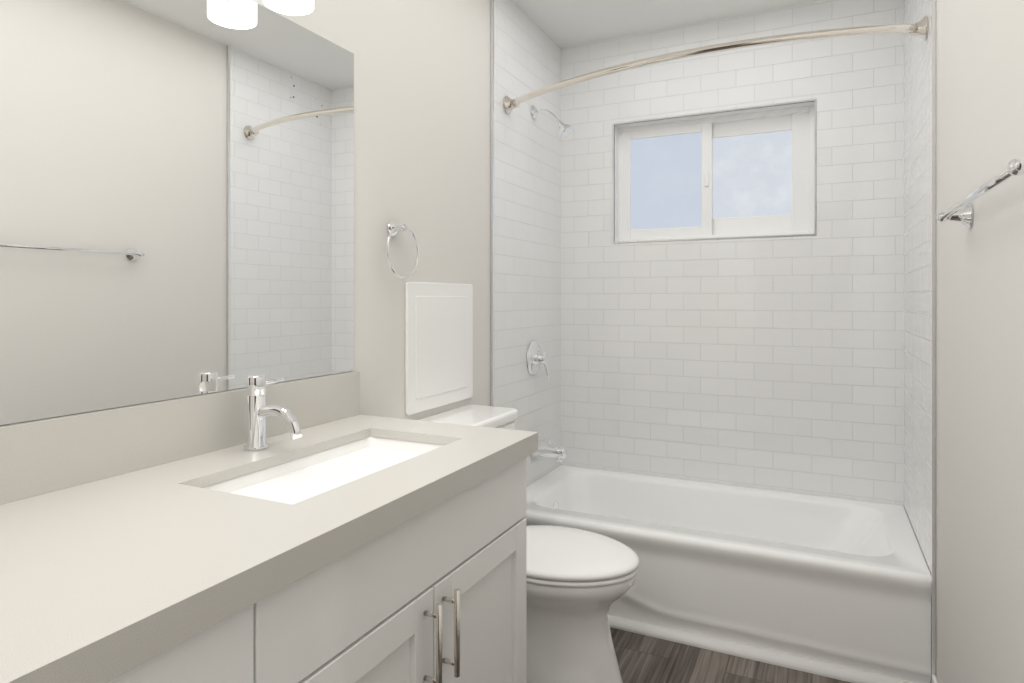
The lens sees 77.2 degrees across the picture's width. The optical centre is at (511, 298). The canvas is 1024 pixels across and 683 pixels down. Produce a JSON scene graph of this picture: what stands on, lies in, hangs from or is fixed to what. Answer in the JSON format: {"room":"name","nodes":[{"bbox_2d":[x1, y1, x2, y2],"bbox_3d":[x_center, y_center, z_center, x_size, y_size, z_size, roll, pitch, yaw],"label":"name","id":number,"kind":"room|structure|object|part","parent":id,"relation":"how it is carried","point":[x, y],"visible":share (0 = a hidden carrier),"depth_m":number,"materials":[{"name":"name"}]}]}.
{"room":"bathroom","nodes":[
{"label":"bathroom","id":0,"kind":"room"},
{"bbox_2d":[0,0,490,425],"bbox_3d":[-0.553,-0.028,1.696,0.120,2.440,3.416,0,0,26],"label":"wall","id":1,"kind":"structure","parent":0,"point":[422,120],"depth_m":2.05,"materials":[{"name":"white paint"}]},
{"bbox_2d":[0,0,353,424],"bbox_3d":[-0.807,-0.240,1.024,0.005,0.880,1.685,0,0,26],"label":"mirror","id":2,"kind":"object","parent":1,"relation":"attached to","point":[176,198],"visible":1,"depth_m":1.27,"materials":[{"name":"silver mirror"}]},
{"bbox_2d":[0,371,359,502],"bbox_3d":[-0.804,0.262,1.011,0.020,0.120,1.720,0,0,26],"label":"backsplash","id":3,"kind":"structure","parent":1,"relation":"attached to","point":[37,457],"depth_m":1.21,"materials":[{"name":"beige stone"}]},
{"bbox_2d":[263,0,313,15],"bbox_3d":[-0.598,-0.777,1.291,0.149,0.232,0.540,0,0,26],"label":"sconce","id":4,"kind":"object","parent":1,"relation":"attached to","point":[296,7],"visible":1,"depth_m":1.49,"materials":[{"name":"white glass"}]},
{"bbox_2d":[386,220,418,278],"bbox_3d":[-0.342,-0.149,1.940,0.048,0.180,0.164,0,0,26],"label":"towel ring","id":5,"kind":"object","parent":1,"relation":"attached to","point":[394,228],"visible":1,"depth_m":1.93,"materials":[{"name":"silver metal"}]},
{"bbox_2d":[405,282,472,414],"bbox_3d":[-0.238,0.157,2.196,0.012,0.420,0.420,0,0,26],"label":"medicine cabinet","id":6,"kind":"object","parent":1,"relation":"attached to","point":[438,344],"visible":1,"depth_m":2.16,"materials":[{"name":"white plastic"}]},
{"bbox_2d":[491,0,493,405],"bbox_3d":[-0.078,-0.028,2.534,0.010,2.440,0.009,0,0,26],"label":"trim","id":7,"kind":"structure","parent":1,"relation":"attached to","point":[492,202],"depth_m":2.53,"materials":[{"name":"silver metal"}]},
{"bbox_2d":[494,0,560,486],"bbox_3d":[0.083,-0.028,2.869,0.008,2.440,0.734,0,0,26],"label":"tile","id":8,"kind":"structure","parent":1,"relation":"attached to","point":[527,218],"depth_m":2.83,"materials":[{"name":"white tile"}]},
{"bbox_2d":[526,341,549,377],"bbox_3d":[0.130,0.273,2.872,0.074,0.168,0.156,0,0,26],"label":"shower valve","id":9,"kind":"object","parent":8,"relation":"attached to","point":[536,357],"visible":1,"depth_m":2.85,"materials":[{"name":"silver metal"}]},
{"bbox_2d":[531,440,566,461],"bbox_3d":[0.167,0.674,2.854,0.156,0.086,0.070,0,0,26],"label":"tub spout","id":10,"kind":"object","parent":8,"relation":"attached to","point":[557,452],"visible":0.73,"depth_m":2.83,"materials":[{"name":"silver metal"}]},
{"bbox_2d":[531,105,573,138],"bbox_3d":[0.182,-0.785,2.847,0.192,0.165,0.074,0,0,26],"label":"shower head","id":11,"kind":"object","parent":8,"relation":"attached to","point":[565,131],"visible":1,"depth_m":2.83},
{"bbox_2d":[503,16,927,113],"bbox_3d":[0.606,-0.823,2.260,1.462,0.122,0.222,0,0,26],"label":"rail","id":12,"kind":"object","parent":8,"relation":"attached to","point":[919,29],"visible":1,"depth_m":2.10,"materials":[{"name":"silver metal"}]},
{"bbox_2d":[512,0,823,47],"bbox_3d":[0.233,-1.298,1.484,1.720,0.100,3.716,0,0,26],"label":"ceiling","id":13,"kind":"structure","parent":0,"point":[563,23],"depth_m":2.82,"materials":[{"name":"white paint"}]},
{"bbox_2d":[610,627,850,682],"bbox_3d":[0.233,1.242,1.484,1.720,0.100,3.716,0,0,26],"label":"floor","id":14,"kind":"structure","parent":0,"point":[641,658],"depth_m":2.08,"materials":[{"name":"wood"}]},
{"bbox_2d":[44,443,537,682],"bbox_3d":[-0.558,0.779,0.887,0.570,0.825,1.706,0,0,26],"label":"bathroom vanity","id":15,"kind":"object","parent":14,"relation":"on","point":[432,588],"depth_m":1.04,"materials":[{"name":"white paint"}]},
{"bbox_2d":[0,415,531,682],"bbox_3d":[-0.571,0.344,0.899,0.537,0.045,1.720,0,0,26],"label":"countertop","id":16,"kind":"structure","parent":15,"relation":"on","point":[86,568],"depth_m":0.89,"materials":[{"name":"beige stone"}]},
{"bbox_2d":[244,374,302,450],"bbox_3d":[-0.493,0.243,1.379,0.152,0.156,0.097,0,0,26],"label":"faucet","id":17,"kind":"object","parent":16,"relation":"on","point":[258,410],"visible":0.96,"depth_m":1.36,"materials":[{"name":"silver metal"}]},
{"bbox_2d":[200,435,443,502],"bbox_3d":[-0.347,0.412,1.299,0.325,0.138,0.590,0,0,26],"label":"sink","id":18,"kind":"object","parent":16,"relation":"in","point":[292,480],"depth_m":1.36,"materials":[{"name":"white ceramic"}]},
{"bbox_2d":[419,405,639,682],"bbox_3d":[0.050,0.789,1.996,0.695,0.805,0.476,0,0,26],"label":"toilet","id":19,"kind":"object","parent":14,"relation":"on","point":[579,582],"visible":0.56,"depth_m":1.84,"materials":[{"name":"white ceramic"}]},
{"bbox_3d":[-0.156,0.590,2.095,0.237,0.405,0.476,0,0,26],"label":"tank","id":20,"kind":"part","parent":19,"relation":"part of","materials":[{"name":"white ceramic"}]},
{"bbox_3d":[0.142,0.774,1.951,0.490,0.040,0.384,0,0,26],"label":"seat","id":21,"kind":"part","parent":19,"relation":"part of","materials":[{"name":"white plastic"}]},
{"bbox_2d":[523,465,931,682],"bbox_3d":[0.745,1.010,2.548,1.461,0.365,0.734,0,0,26],"label":"bathtub","id":22,"kind":"object","parent":14,"relation":"on","point":[835,588],"visible":0.69,"depth_m":2.21,"materials":[{"name":"white ceramic"}]},
{"bbox_2d":[936,0,1023,682],"bbox_3d":[0.888,-0.028,1.002,0.120,2.440,3.416,0,0,26],"label":"wall","id":23,"kind":"structure","parent":0,"point":[980,375],"depth_m":1.36,"materials":[{"name":"white paint"}]},
{"bbox_2d":[904,0,931,682],"bbox_3d":[1.409,-0.028,2.231,0.008,2.440,0.734,0,0,26],"label":"tile","id":24,"kind":"structure","parent":23,"relation":"attached to","point":[918,279],"depth_m":2.17,"materials":[{"name":"white tile"}]},
{"bbox_2d":[932,0,935,674],"bbox_3d":[1.246,-0.028,1.897,0.010,2.440,0.009,0,0,26],"label":"trim","id":25,"kind":"structure","parent":23,"relation":"attached to","point":[934,337],"depth_m":1.89,"materials":[{"name":"silver metal"}]},
{"bbox_2d":[932,674,937,682],"bbox_3d":[0.692,1.149,0.746,0.012,0.085,2.545,0,0,26],"label":"baseboard","id":26,"kind":"structure","parent":23,"relation":"attached to","point":[934,679],"depth_m":1.87,"materials":[{"name":"white paint"}]},
{"bbox_2d":[937,158,1023,227],"bbox_3d":[0.875,-0.188,1.188,0.064,0.056,0.676,0,0,26],"label":"towel rail","id":27,"kind":"object","parent":23,"relation":"attached to","point":[964,214],"visible":1,"depth_m":1.17,"materials":[{"name":"silver metal"}]},
{"bbox_3d":[0.973,-0.028,3.023,1.720,2.440,0.300,0,0,26],"label":"wall","id":28,"kind":"structure","parent":0,"visible":0},
{"bbox_2d":[613,99,815,242],"bbox_3d":[0.914,-0.553,2.957,0.885,0.575,0.150,0,0,26],"label":"window","id":29,"kind":"structure","parent":28,"relation":"in","point":[736,112],"depth_m":2.97,"materials":[{"name":"white plastic"}]},
{"bbox_2d":[561,0,903,505],"bbox_3d":[0.906,-0.178,2.884,1.480,2.140,0.008,0,0,26],"label":"tile","id":30,"kind":"structure","parent":28,"relation":"attached to","point":[773,363],"depth_m":2.81,"materials":[{"name":"white tile"}]}
]}

